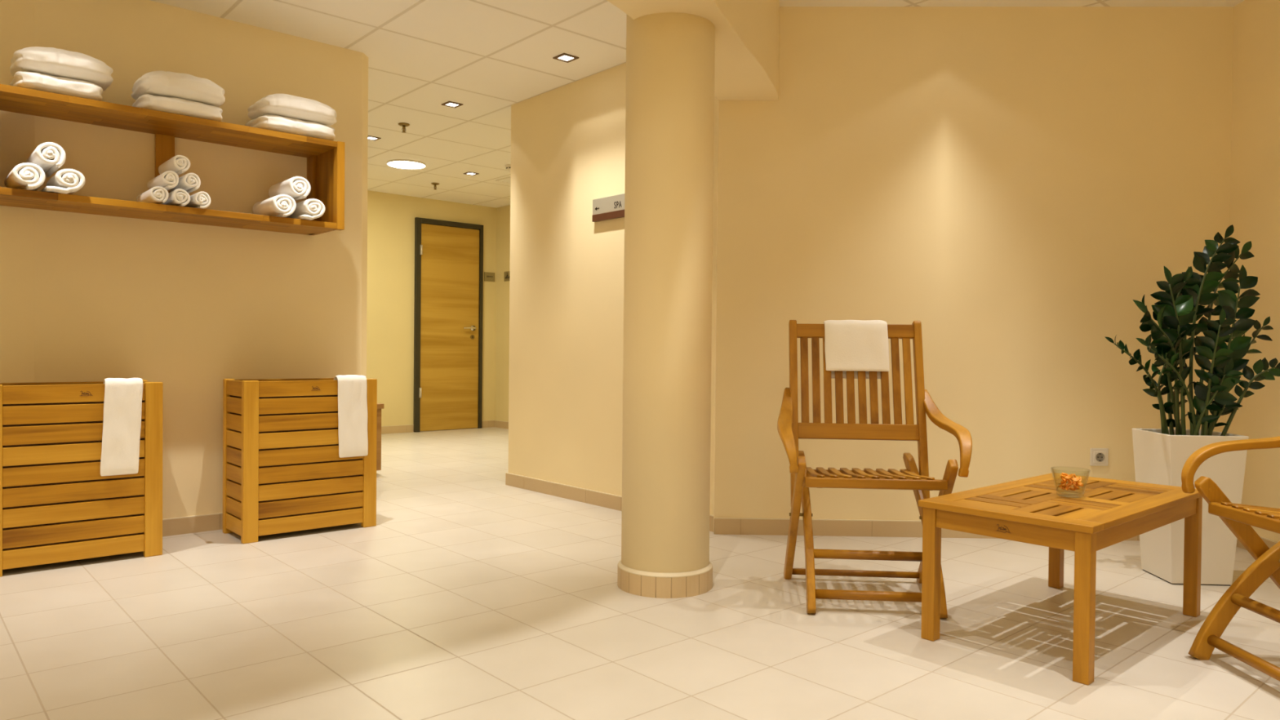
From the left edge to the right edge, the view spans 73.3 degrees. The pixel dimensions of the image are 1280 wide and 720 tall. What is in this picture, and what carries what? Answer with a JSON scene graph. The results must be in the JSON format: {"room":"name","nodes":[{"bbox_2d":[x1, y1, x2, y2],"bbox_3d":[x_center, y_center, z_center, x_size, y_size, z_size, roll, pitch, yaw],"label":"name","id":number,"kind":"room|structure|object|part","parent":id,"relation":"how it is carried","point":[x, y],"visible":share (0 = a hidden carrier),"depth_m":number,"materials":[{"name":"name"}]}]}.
{"room":"spa relaxation area","nodes":[
{"label":"spa relaxation area","id":0,"kind":"room"},
{"bbox_2d":[0,0,368,519],"bbox_3d":[-3.200,-0.441,3.688,4.020,2.547,0.488,0,1,-31],"label":"wall","id":1,"kind":"structure","parent":0,"point":[188,308],"depth_m":4.13,"materials":[{"name":"beige paint"}]},
{"bbox_2d":[0,84,344,235],"bbox_3d":[-2.122,-0.869,3.947,1.428,0.435,0.352,0,1,-42],"label":"wall shelf","id":2,"kind":"object","parent":1,"relation":"attached to","point":[325,157],"visible":0.99,"depth_m":3.93,"materials":[{"name":"brown wood"}]},
{"bbox_2d":[4,162,45,191],"bbox_3d":[-2.517,-0.733,3.519,0.110,0.106,0.303,0,1,-42],"label":"rolled towel","id":3,"kind":"object","parent":2,"relation":"on","point":[26,175],"visible":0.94,"depth_m":3.42,"materials":[{"name":"white fabric"}]},
{"bbox_2d":[11,71,104,101],"bbox_3d":[-2.444,-1.127,3.610,0.319,0.085,0.308,0,1,-41],"label":"folded towel","id":4,"kind":"object","parent":2,"relation":"on","point":[34,80],"visible":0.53,"depth_m":3.49,"materials":[{"name":"white fabric"}]},
{"bbox_2d":[9,46,112,90],"bbox_3d":[-2.422,-1.227,3.611,0.349,0.120,0.317,0,1,-41],"label":"folded towel","id":5,"kind":"object","parent":4,"relation":"on","point":[65,63],"visible":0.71,"depth_m":3.50,"materials":[{"name":"white fabric"}]},
{"bbox_2d":[41,168,85,194],"bbox_3d":[-2.421,-0.730,3.597,0.132,0.100,0.305,0,1,-42],"label":"rolled towel","id":6,"kind":"object","parent":2,"relation":"on","point":[66,181],"visible":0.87,"depth_m":3.50,"materials":[{"name":"white fabric"}]},
{"bbox_2d":[26,142,66,177],"bbox_3d":[-2.462,-0.829,3.566,0.102,0.100,0.305,0,1,-42],"label":"rolled towel","id":7,"kind":"object","parent":6,"relation":"on","point":[50,157],"visible":0.85,"depth_m":3.47,"materials":[{"name":"white fabric"}]},
{"bbox_2d":[136,186,168,204],"bbox_3d":[-2.174,-0.722,3.837,0.073,0.070,0.275,0,1,-42],"label":"rolled towel","id":8,"kind":"object","parent":2,"relation":"on","point":[157,194],"visible":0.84,"depth_m":3.75,"materials":[{"name":"white fabric"}]},
{"bbox_2d":[146,170,178,190],"bbox_3d":[-2.142,-0.794,3.865,0.071,0.078,0.274,0,1,-42],"label":"rolled towel","id":9,"kind":"object","parent":8,"relation":"on","point":[168,180],"visible":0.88,"depth_m":3.78,"materials":[{"name":"white fabric"}]},
{"bbox_2d":[162,188,190,206],"bbox_3d":[-2.108,-0.720,3.895,0.070,0.077,0.275,0,1,-42],"label":"rolled towel","id":10,"kind":"object","parent":2,"relation":"on","point":[179,197],"visible":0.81,"depth_m":3.80,"materials":[{"name":"white fabric"}]},
{"bbox_2d":[132,95,222,121],"bbox_3d":[-2.103,-1.125,3.910,0.342,0.082,0.312,0,1,-42],"label":"folded towel","id":11,"kind":"object","parent":2,"relation":"on","point":[175,105],"visible":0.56,"depth_m":3.79,"materials":[{"name":"white fabric"}]},
{"bbox_2d":[130,70,225,106],"bbox_3d":[-2.092,-1.224,3.904,0.356,0.118,0.320,0,1,-41],"label":"folded towel","id":12,"kind":"object","parent":11,"relation":"on","point":[184,86],"visible":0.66,"depth_m":3.79,"materials":[{"name":"white fabric"}]},
{"bbox_2d":[183,191,210,208],"bbox_3d":[-2.045,-0.720,3.952,0.070,0.078,0.275,0,1,-42],"label":"rolled towel","id":13,"kind":"object","parent":2,"relation":"on","point":[202,200],"visible":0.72,"depth_m":3.86,"materials":[{"name":"white fabric"}]},
{"bbox_2d":[168,173,200,193],"bbox_3d":[-2.077,-0.798,3.922,0.073,0.074,0.274,0,1,-42],"label":"rolled towel","id":14,"kind":"object","parent":13,"relation":"on","point":[189,182],"visible":0.73,"depth_m":3.83,"materials":[{"name":"white fabric"}]},
{"bbox_2d":[158,155,190,175],"bbox_3d":[-2.107,-0.868,3.894,0.072,0.075,0.274,0,1,-42],"label":"rolled towel","id":15,"kind":"object","parent":14,"relation":"on","point":[179,164],"visible":0.85,"depth_m":3.81,"materials":[{"name":"white fabric"}]},
{"bbox_2d":[252,194,296,217],"bbox_3d":[-1.781,-0.735,4.187,0.110,0.107,0.304,0,1,-42],"label":"rolled towel","id":16,"kind":"object","parent":2,"relation":"on","point":[282,205],"visible":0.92,"depth_m":4.09,"materials":[{"name":"white fabric"}]},
{"bbox_2d":[245,114,334,140],"bbox_3d":[-1.725,-1.128,4.248,0.390,0.087,0.319,0,1,-43],"label":"folded towel","id":17,"kind":"object","parent":2,"relation":"on","point":[268,122],"visible":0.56,"depth_m":4.12,"materials":[{"name":"white fabric"}]},
{"bbox_2d":[247,93,337,126],"bbox_3d":[-1.712,-1.228,4.244,0.379,0.117,0.316,0,1,-41],"label":"folded towel","id":18,"kind":"object","parent":17,"relation":"on","point":[291,106],"visible":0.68,"depth_m":4.13,"materials":[{"name":"white fabric"}]},
{"bbox_2d":[285,198,324,220],"bbox_3d":[-1.671,-0.732,4.272,0.109,0.102,0.303,0,1,-42],"label":"rolled towel","id":19,"kind":"object","parent":2,"relation":"on","point":[310,209],"visible":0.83,"depth_m":4.17,"materials":[{"name":"white fabric"}]},
{"bbox_2d":[268,176,311,200],"bbox_3d":[-1.724,-0.832,4.235,0.103,0.103,0.304,0,1,-42],"label":"rolled towel","id":20,"kind":"object","parent":19,"relation":"on","point":[298,188],"visible":0.77,"depth_m":4.14,"materials":[{"name":"white fabric"}]},
{"bbox_3d":[-1.611,-0.870,4.401,0.355,0.435,0.045,1,1,45],"label":"panel","id":21,"kind":"part","parent":2,"relation":"part of","materials":[{"name":"brown wood"}]},
{"bbox_2d":[162,512,222,536],"bbox_3d":[-2.084,0.796,4.246,1.470,0.081,0.012,0,1,-42],"label":"baseboard","id":22,"kind":"structure","parent":1,"relation":"attached to","point":[212,522],"depth_m":4.17,"materials":[{"name":"tile"}]},
{"bbox_2d":[150,0,626,208],"bbox_3d":[-2.186,-1.721,5.020,7.310,0.060,6.600,0,1,-42],"label":"ceiling","id":23,"kind":"structure","parent":0,"point":[488,57],"depth_m":4.82,"materials":[{"name":"tile"}]},
{"bbox_2d":[368,135,381,141],"bbox_3d":[-2.064,-1.706,6.624,0.104,0.006,0.104,0,1,-42],"label":"recessed light","id":24,"kind":"object","parent":23,"relation":"in","point":[371,138],"visible":0.63,"depth_m":6.63,"materials":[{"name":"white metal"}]},
{"bbox_2d":[398,122,409,133],"bbox_3d":[-1.701,-1.669,6.204,0.080,0.062,0.080,0,1,-42],"label":"sprinkler","id":25,"kind":"object","parent":23,"relation":"attached to","point":[403,125],"visible":1,"depth_m":6.19,"materials":[{"name":"gold metal"}]},
{"bbox_2d":[386,159,425,168],"bbox_3d":[-2.043,-1.706,7.530,0.327,0.029,0.327,0,1,-42],"label":"recessed light","id":26,"kind":"object","parent":23,"relation":"in","point":[398,163],"visible":1,"depth_m":7.46,"materials":[{"name":"beige plastic"}]},
{"bbox_2d":[431,182,439,189],"bbox_3d":[-2.006,-1.700,8.436,0.080,0.062,0.080,0,1,-42],"label":"sprinkler","id":27,"kind":"object","parent":23,"relation":"attached to","point":[435,184],"visible":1,"depth_m":8.43,"materials":[{"name":"gold metal"}]},
{"bbox_2d":[441,101,462,107],"bbox_3d":[-1.240,-1.687,5.684,0.104,0.006,0.104,0,1,-42],"label":"recessed light","id":28,"kind":"object","parent":23,"relation":"in","point":[450,104],"visible":1,"depth_m":5.68,"materials":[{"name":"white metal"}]},
{"bbox_2d":[463,171,479,175],"bbox_3d":[-1.557,-1.717,7.936,0.104,0.006,0.104,0,1,-42],"label":"recessed light","id":29,"kind":"object","parent":23,"relation":"in","point":[468,172],"visible":1,"depth_m":7.92,"materials":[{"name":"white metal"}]},
{"bbox_2d":[495,176,510,183],"bbox_3d":[-1.138,-1.712,8.242,0.370,0.016,0.330,0,1,-42],"label":"tile","id":30,"kind":"object","parent":23,"relation":"in","point":[507,180],"visible":0.22,"depth_m":8.20,"materials":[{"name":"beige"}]},
{"bbox_2d":[504,164,511,171],"bbox_3d":[-1.134,-1.687,7.576,0.110,0.049,0.110,0,1,-42],"label":"smoke detector","id":31,"kind":"object","parent":23,"relation":"attached to","point":[508,166],"visible":0.47,"depth_m":7.54,"materials":[{"name":"beige plastic"}]},
{"bbox_2d":[552,53,578,62],"bbox_3d":[-0.409,-1.667,4.750,0.104,0.006,0.104,0,1,-42],"label":"recessed light","id":32,"kind":"object","parent":23,"relation":"in","point":[564,57],"visible":1,"depth_m":4.75,"materials":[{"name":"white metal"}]},
{"bbox_2d":[366,190,496,431],"bbox_3d":[-3.557,-0.496,8.284,5.200,2.537,0.120,0,1,-42],"label":"wall","id":33,"kind":"structure","parent":0,"point":[391,217],"depth_m":9.11,"materials":[{"name":"paint"}]},
{"bbox_2d":[381,424,413,434],"bbox_3d":[-3.220,0.733,8.522,2.118,0.081,0.012,0,1,-42],"label":"baseboard","id":34,"kind":"structure","parent":33,"relation":"attached to","point":[407,428],"depth_m":9.10,"materials":[{"name":"tile"}]},
{"bbox_2d":[413,217,483,432],"bbox_3d":[-2.082,-0.375,9.459,0.824,2.295,0.089,0,1,-42],"label":"door","id":35,"kind":"structure","parent":33,"relation":"in","point":[448,300],"depth_m":9.47,"materials":[{"name":"brown wood"}]},
{"bbox_3d":[-1.898,-0.357,9.608,0.171,0.060,0.067,0,1,-42],"label":"handle","id":36,"kind":"part","parent":35,"relation":"part of","materials":[{"name":"silver metal"}]},
{"bbox_2d":[481,420,494,427],"bbox_3d":[-1.739,0.731,9.839,0.189,0.081,0.012,0,1,-42],"label":"baseboard","id":37,"kind":"structure","parent":33,"relation":"in","point":[485,424],"depth_m":9.83,"materials":[{"name":"tile"}]},
{"bbox_2d":[484,271,494,281],"bbox_3d":[-1.718,-0.949,9.825,0.140,0.102,0.009,0,1,-42],"label":"plate","id":38,"kind":"object","parent":33,"relation":"attached to","point":[490,277],"visible":1,"depth_m":9.82,"materials":[{"name":"beige"}]},
{"bbox_2d":[494,204,510,422],"bbox_3d":[-0.403,-0.468,8.568,0.120,2.537,3.650,0,1,-42],"label":"wall","id":39,"kind":"structure","parent":0,"point":[501,370],"depth_m":9.79,"materials":[{"name":"paint"}]},
{"bbox_2d":[494,420,508,429],"bbox_3d":[-1.009,0.747,9.152,0.012,0.081,1.990,0,1,-42],"label":"baseboard","id":40,"kind":"structure","parent":39,"relation":"attached to","point":[498,424],"depth_m":9.77,"materials":[{"name":"tile"}]},
{"bbox_2d":[503,271,510,281],"bbox_3d":[-1.474,-0.942,9.670,0.016,0.107,0.195,0,1,-42],"label":"plate","id":41,"kind":"object","parent":39,"relation":"attached to","point":[506,277],"visible":0.56,"depth_m":9.70,"materials":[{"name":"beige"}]},
{"bbox_2d":[508,62,718,515],"bbox_3d":[-0.171,-0.422,5.036,0.140,2.537,1.935,0,1,-42],"label":"wall","id":42,"kind":"structure","parent":0,"point":[568,140],"depth_m":5.21,"materials":[{"name":"beige paint"}]},
{"bbox_2d":[591,193,624,222],"bbox_3d":[-0.072,-0.865,4.802,0.022,0.129,0.597,0,1,-42],"label":"sign","id":43,"kind":"object","parent":42,"relation":"attached to","point":[611,207],"visible":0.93,"depth_m":4.91,"materials":[{"name":"beige"}]},
{"bbox_2d":[505,472,713,532],"bbox_3d":[-0.249,0.805,5.010,0.012,0.081,1.930,0,1,-42],"label":"baseboard","id":44,"kind":"structure","parent":42,"relation":"attached to","point":[566,491],"depth_m":5.21,"materials":[{"name":"tile"}]},
{"bbox_2d":[0,426,1279,719],"bbox_3d":[-0.294,0.922,3.641,8.400,0.120,12.200,0,1,-42],"label":"floor","id":45,"kind":"structure","parent":0,"point":[471,594],"depth_m":2.80,"materials":[{"name":"ceramic"}]},
{"bbox_2d":[0,379,163,577],"bbox_3d":[-2.400,0.467,3.628,0.627,0.748,0.315,0,1,-42],"label":"laundry hamper","id":46,"kind":"object","parent":45,"relation":"on","point":[56,505],"visible":0.91,"depth_m":3.50,"materials":[{"name":"brown"}]},
{"bbox_3d":[-2.515,0.470,3.337,0.068,0.748,0.034,0,1,-42],"label":"post","id":47,"kind":"part","parent":46,"relation":"part of","materials":[{"name":"brown wood"}]},
{"bbox_3d":[-2.495,0.454,3.735,0.537,0.718,0.017,0,1,-42],"label":"panel","id":48,"kind":"part","parent":46,"relation":"part of","materials":[{"name":"brown wood"}]},
{"bbox_2d":[100,377,142,475],"bbox_3d":[-2.183,0.278,3.630,0.168,0.406,0.068,0,1,-42],"label":"hand towel","id":49,"kind":"object","parent":46,"relation":"hanging from","point":[122,402],"visible":1,"depth_m":3.60,"materials":[{"name":"white fabric"}]},
{"bbox_3d":[-2.097,0.469,3.709,0.068,0.748,0.034,0,1,-42],"label":"post","id":50,"kind":"part","parent":46,"relation":"part of","materials":[{"name":"brown wood"}]},
{"bbox_2d":[222,377,377,543],"bbox_3d":[-1.679,0.467,4.269,0.643,0.748,0.315,0,1,-42],"label":"laundry hamper","id":51,"kind":"object","parent":45,"relation":"on","point":[284,471],"visible":0.88,"depth_m":4.11,"materials":[{"name":"brown"}]},
{"bbox_3d":[-1.996,0.465,4.176,0.045,0.748,0.034,0,1,-42],"label":"post","id":52,"kind":"part","parent":51,"relation":"part of","materials":[{"name":"brown wood"}]},
{"bbox_3d":[-1.908,0.456,4.065,0.016,0.718,0.247,0,1,-42],"label":"panel","id":53,"kind":"part","parent":51,"relation":"part of","materials":[{"name":"brown wood"}]},
{"bbox_3d":[-1.800,0.469,3.973,0.068,0.748,0.034,0,1,-42],"label":"post","id":54,"kind":"part","parent":51,"relation":"part of","materials":[{"name":"brown wood"}]},
{"bbox_3d":[-1.774,0.454,4.377,0.553,0.718,0.017,0,1,-42],"label":"panel","id":55,"kind":"part","parent":51,"relation":"part of","materials":[{"name":"brown wood"}]},
{"bbox_3d":[-1.583,0.458,4.162,0.507,0.718,0.017,0,1,-42],"label":"panel","id":56,"kind":"part","parent":51,"relation":"part of","materials":[{"name":"brown wood"}]},
{"bbox_2d":[333,374,368,457],"bbox_3d":[-1.442,0.277,4.288,0.163,0.406,0.066,0,1,-42],"label":"hand towel","id":57,"kind":"object","parent":51,"relation":"hanging from","point":[352,388],"visible":1,"depth_m":4.26,"materials":[{"name":"white fabric"}]},
{"bbox_3d":[-1.371,0.469,4.356,0.068,0.748,0.034,0,1,-42],"label":"post","id":58,"kind":"part","parent":51,"relation":"part of","materials":[{"name":"brown wood"}]},
{"bbox_2d":[376,403,384,470],"bbox_3d":[-2.200,0.561,6.052,0.667,0.505,0.412,0,1,-42],"label":"base cabinet","id":59,"kind":"object","parent":45,"relation":"on","point":[380,406],"visible":0.16,"depth_m":6.12,"materials":[{"name":"brown wood"}]},
{"bbox_2d":[617,12,715,598],"bbox_3d":[0.109,-0.420,3.319,0.368,2.580,0.368,0,1,-42],"label":"column","id":60,"kind":"structure","parent":45,"relation":"on","point":[670,56],"depth_m":3.17,"materials":[{"name":"paint"}]},
{"bbox_2d":[777,320,972,618],"bbox_3d":[0.842,0.367,3.226,0.667,1.050,0.583,1,1,5],"label":"armchair","id":61,"kind":"object","parent":45,"relation":"on","point":[802,477],"visible":0.94,"depth_m":3.37,"materials":[{"name":"brown wood"}]},
{"bbox_3d":[0.547,0.252,3.230,0.069,0.278,0.518,1,1,7],"label":"armrest","id":62,"kind":"part","parent":61,"relation":"part of","materials":[{"name":"brown wood"}]},
{"bbox_3d":[0.579,0.612,3.235,0.028,0.555,0.484,1,1,4],"label":"leg","id":63,"kind":"part","parent":61,"relation":"part of","materials":[{"name":"brown wood"}]},
{"bbox_3d":[0.623,0.629,3.234,0.030,0.515,0.557,1,1,6],"label":"leg","id":64,"kind":"part","parent":61,"relation":"part of","materials":[{"name":"brown wood"}]},
{"bbox_3d":[0.869,-0.116,3.485,0.466,0.058,0.035,1,1,5],"label":"rail","id":65,"kind":"part","parent":61,"relation":"part of","materials":[{"name":"brown wood"}]},
{"bbox_2d":[823,320,889,378],"bbox_3d":[0.869,-0.044,3.468,0.252,0.238,0.103,1,1,5],"label":"hand towel","id":66,"kind":"object","parent":61,"relation":"on","point":[855,345],"visible":1,"depth_m":3.44,"materials":[{"name":"white fabric"}]},
{"bbox_3d":[0.857,0.454,3.422,0.400,0.030,0.028,1,1,5],"label":"seat rail","id":67,"kind":"part","parent":61,"relation":"part of","materials":[{"name":"brown wood"}]},
{"bbox_3d":[0.856,0.282,3.385,0.466,0.064,0.036,1,1,5],"label":"rail","id":68,"kind":"part","parent":61,"relation":"part of","materials":[{"name":"brown wood"}]},
{"bbox_3d":[0.823,0.432,3.011,0.486,0.036,0.028,1,1,5],"label":"seat rail","id":69,"kind":"part","parent":61,"relation":"part of","materials":[{"name":"brown wood"}]},
{"bbox_3d":[1.053,0.634,3.198,0.030,0.515,0.557,1,1,4],"label":"leg","id":70,"kind":"part","parent":61,"relation":"part of","materials":[{"name":"brown wood"}]},
{"bbox_3d":[1.097,0.617,3.191,0.028,0.555,0.484,1,1,5],"label":"leg","id":71,"kind":"part","parent":61,"relation":"part of","materials":[{"name":"brown wood"}]},
{"bbox_3d":[1.135,0.259,3.180,0.069,0.278,0.518,1,1,3],"label":"armrest","id":72,"kind":"part","parent":61,"relation":"part of","materials":[{"name":"brown wood"}]},
{"bbox_2d":[918,472,1202,684],"bbox_3d":[1.429,0.669,2.872,1.003,0.440,0.526,0,1,-42],"label":"coffee table","id":73,"kind":"object","parent":45,"relation":"on","point":[1029,510],"visible":0.94,"depth_m":2.69,"materials":[{"name":"brown wood"}]},
{"bbox_3d":[0.926,0.676,2.734,0.043,0.420,0.043,0,1,-42],"label":"leg","id":74,"kind":"part","parent":73,"relation":"part of","materials":[{"name":"brown wood"}]},
{"bbox_3d":[1.625,0.675,3.356,0.043,0.420,0.043,0,1,-42],"label":"leg","id":75,"kind":"part","parent":73,"relation":"part of","materials":[{"name":"brown wood"}]},
{"bbox_2d":[1050,466,1090,497],"bbox_3d":[1.421,0.405,2.843,0.117,0.090,0.117,0,1,-42],"label":"glass bowl","id":76,"kind":"object","parent":73,"relation":"on","point":[1051,467],"visible":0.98,"depth_m":2.83,"materials":[{"name":"clear"}]},
{"bbox_2d":[1063,473,1073,479],"bbox_3d":[1.403,0.380,2.817,0.028,0.020,0.013,1,1,30],"label":"flower petal","id":77,"kind":"object","parent":76,"relation":"in","point":[1071,475],"visible":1,"depth_m":2.82,"materials":[{"name":"orange plant"}]},
{"bbox_2d":[1070,477,1079,481],"bbox_3d":[1.421,0.390,2.813,0.031,0.012,0.016,1,1,14],"label":"flower petal","id":78,"kind":"object","parent":76,"relation":"in","point":[1075,479],"visible":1,"depth_m":2.81,"materials":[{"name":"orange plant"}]},
{"bbox_2d":[1075,480,1083,485],"bbox_3d":[1.438,0.400,2.817,0.024,0.021,0.012,1,1,10],"label":"flower petal","id":79,"kind":"object","parent":76,"relation":"in","point":[1078,482],"visible":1,"depth_m":2.82,"materials":[{"name":"orange plant"}]},
{"bbox_3d":[1.233,0.683,2.388,0.043,0.420,0.043,0,1,-42],"label":"leg","id":80,"kind":"part","parent":73,"relation":"part of","materials":[{"name":"brown wood"}]},
{"bbox_3d":[1.933,0.682,3.010,0.043,0.420,0.043,0,1,-42],"label":"leg","id":81,"kind":"part","parent":73,"relation":"part of","materials":[{"name":"brown wood"}]},
{"bbox_2d":[1105,224,1279,586],"bbox_3d":[2.228,0.163,3.518,0.725,1.453,0.393,1,1,4],"label":"potted plant","id":82,"kind":"object","parent":45,"relation":"on","point":[1161,455],"visible":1,"depth_m":3.42,"materials":[{"name":"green plant"}]},
{"bbox_3d":[2.025,0.131,3.476,0.253,0.397,0.023,0,1,-13],"label":"stem","id":83,"kind":"part","parent":82,"relation":"part of","materials":[{"name":"green"}]},
{"bbox_3d":[2.157,0.165,3.542,0.045,0.331,0.031,0,1,-7],"label":"stem","id":84,"kind":"part","parent":82,"relation":"part of","materials":[{"name":"green"}]},
{"bbox_3d":[2.099,0.075,3.445,0.197,0.510,0.071,0,1,-42],"label":"stem","id":85,"kind":"part","parent":82,"relation":"part of","materials":[{"name":"green"}]},
{"bbox_3d":[2.212,0.070,3.592,0.025,0.519,0.070,1,1,6],"label":"stem","id":86,"kind":"part","parent":82,"relation":"part of","materials":[{"name":"green"}]},
{"bbox_3d":[2.114,0.141,3.406,0.211,0.392,0.136,0,1,-42],"label":"stem","id":87,"kind":"part","parent":82,"relation":"part of","materials":[{"name":"green"}]},
{"bbox_3d":[2.208,0.005,3.542,0.075,0.662,0.062,0,1,-42],"label":"stem","id":88,"kind":"part","parent":82,"relation":"part of","materials":[{"name":"green"}]},
{"bbox_3d":[2.156,0.016,3.450,0.074,0.639,0.054,0,1,-42],"label":"stem","id":89,"kind":"part","parent":82,"relation":"part of","materials":[{"name":"green"}]},
{"bbox_3d":[2.290,0.002,3.620,0.019,0.655,0.125,1,1,35],"label":"stem","id":90,"kind":"part","parent":82,"relation":"part of","materials":[{"name":"green"}]},
{"bbox_3d":[2.230,0.590,3.512,0.297,0.591,0.297,1,1,3],"label":"planter","id":91,"kind":"part","parent":82,"relation":"part of","materials":[{"name":"white"}]},
{"bbox_3d":[2.316,0.173,3.490,0.120,0.317,0.020,0,1,-24],"label":"stem","id":92,"kind":"part","parent":82,"relation":"part of","materials":[{"name":"green"}]},
{"bbox_3d":[2.320,-0.084,3.529,0.189,0.840,0.077,0,1,-42],"label":"stem","id":93,"kind":"part","parent":82,"relation":"part of","materials":[{"name":"green"}]},
{"bbox_3d":[2.238,0.197,3.392,0.042,0.282,0.106,0,1,-42],"label":"stem","id":94,"kind":"part","parent":82,"relation":"part of","materials":[{"name":"green"}]},
{"bbox_3d":[2.245,0.099,3.386,0.021,0.476,0.058,0,1,-27],"label":"stem","id":95,"kind":"part","parent":82,"relation":"part of","materials":[{"name":"green"}]},
{"bbox_3d":[2.408,-0.056,3.602,0.273,0.787,0.031,0,1,-24],"label":"stem","id":96,"kind":"part","parent":82,"relation":"part of","materials":[{"name":"green"}]},
{"bbox_3d":[2.293,0.222,3.440,0.036,0.234,0.074,0,1,-42],"label":"stem","id":97,"kind":"part","parent":82,"relation":"part of","materials":[{"name":"green"}]},
{"bbox_3d":[2.318,0.021,3.425,0.053,0.634,0.102,0,1,-42],"label":"stem","id":98,"kind":"part","parent":82,"relation":"part of","materials":[{"name":"green"}]},
{"bbox_3d":[2.420,0.098,3.516,0.206,0.474,0.158,0,1,-42],"label":"stem","id":99,"kind":"part","parent":82,"relation":"part of","materials":[{"name":"green"}]},
{"bbox_3d":[2.414,0.180,3.425,0.203,0.312,0.017,1,1,14],"label":"stem","id":100,"kind":"part","parent":82,"relation":"part of","materials":[{"name":"green"}]},
{"bbox_2d":[1181,435,1279,680],"bbox_3d":[1.946,0.389,2.354,0.583,1.050,0.667,1,1,0],"label":"armchair","id":101,"kind":"object","parent":45,"relation":"on","point":[1239,518],"visible":1,"depth_m":2.56,"materials":[{"name":"brown wood"}]},
{"bbox_3d":[1.928,0.273,2.648,0.518,0.278,0.069,1,1,2],"label":"armrest","id":102,"kind":"part","parent":101,"relation":"part of","materials":[{"name":"brown wood"}]},
{"bbox_3d":[1.931,0.650,2.573,0.557,0.515,0.030,1,1,1],"label":"leg","id":103,"kind":"part","parent":101,"relation":"part of","materials":[{"name":"brown wood"}]},
{"bbox_3d":[1.928,0.633,2.617,0.484,0.555,0.028,1,1,0],"label":"leg","id":104,"kind":"part","parent":101,"relation":"part of","materials":[{"name":"brown wood"}]},
{"bbox_3d":[1.729,0.449,2.355,0.028,0.036,0.486,1,1,0],"label":"seat rail","id":105,"kind":"part","parent":101,"relation":"part of","materials":[{"name":"brown wood"}]},
{"bbox_2d":[713,6,1233,533],"bbox_3d":[1.675,-0.466,4.278,2.587,2.680,0.120,1,1,1],"label":"wall","id":106,"kind":"structure","parent":0,"point":[1007,182],"depth_m":4.22,"materials":[{"name":"beige paint"}]},
{"bbox_2d":[714,517,1139,540],"bbox_3d":[1.605,0.834,4.230,2.477,0.081,0.012,1,1,1],"label":"baseboard","id":107,"kind":"structure","parent":106,"relation":"attached to","point":[722,526],"depth_m":4.24,"materials":[{"name":"tile"}]},
{"bbox_2d":[1089,448,1108,466],"bbox_3d":[2.246,0.475,4.208,0.086,0.086,0.015,1,1,2],"label":"power outlet","id":108,"kind":"object","parent":106,"relation":"attached to","point":[1098,456],"visible":1,"depth_m":4.21,"materials":[{"name":"beige plastic"}]},
{"bbox_2d":[779,0,1244,6],"bbox_3d":[1.226,-1.719,0.934,6.976,0.060,6.020,0,1,-42],"label":"ceiling","id":109,"kind":"structure","parent":0,"point":[782,2],"depth_m":4.15,"materials":[{"name":"tile"}]},
{"bbox_2d":[606,0,779,100],"bbox_3d":[-0.831,-1.544,2.051,0.848,0.560,5.341,1,1,38],"label":"beam","id":110,"kind":"structure","parent":109,"relation":"attached to","point":[746,62],"depth_m":3.64,"materials":[{"name":"paint"}]},
{"bbox_2d":[1226,0,1279,542],"bbox_3d":[2.881,-0.431,2.388,0.120,2.680,3.600,1,1,1],"label":"wall","id":111,"kind":"structure","parent":0,"point":[1255,184],"depth_m":3.98,"materials":[{"name":"beige paint"}]},
{"bbox_2d":[1236,536,1277,550],"bbox_3d":[2.802,0.868,2.400,0.012,0.081,3.588,1,1,1],"label":"baseboard","id":112,"kind":"structure","parent":111,"relation":"attached to","point":[1270,543],"depth_m":3.90,"materials":[{"name":"tile"}]}
]}

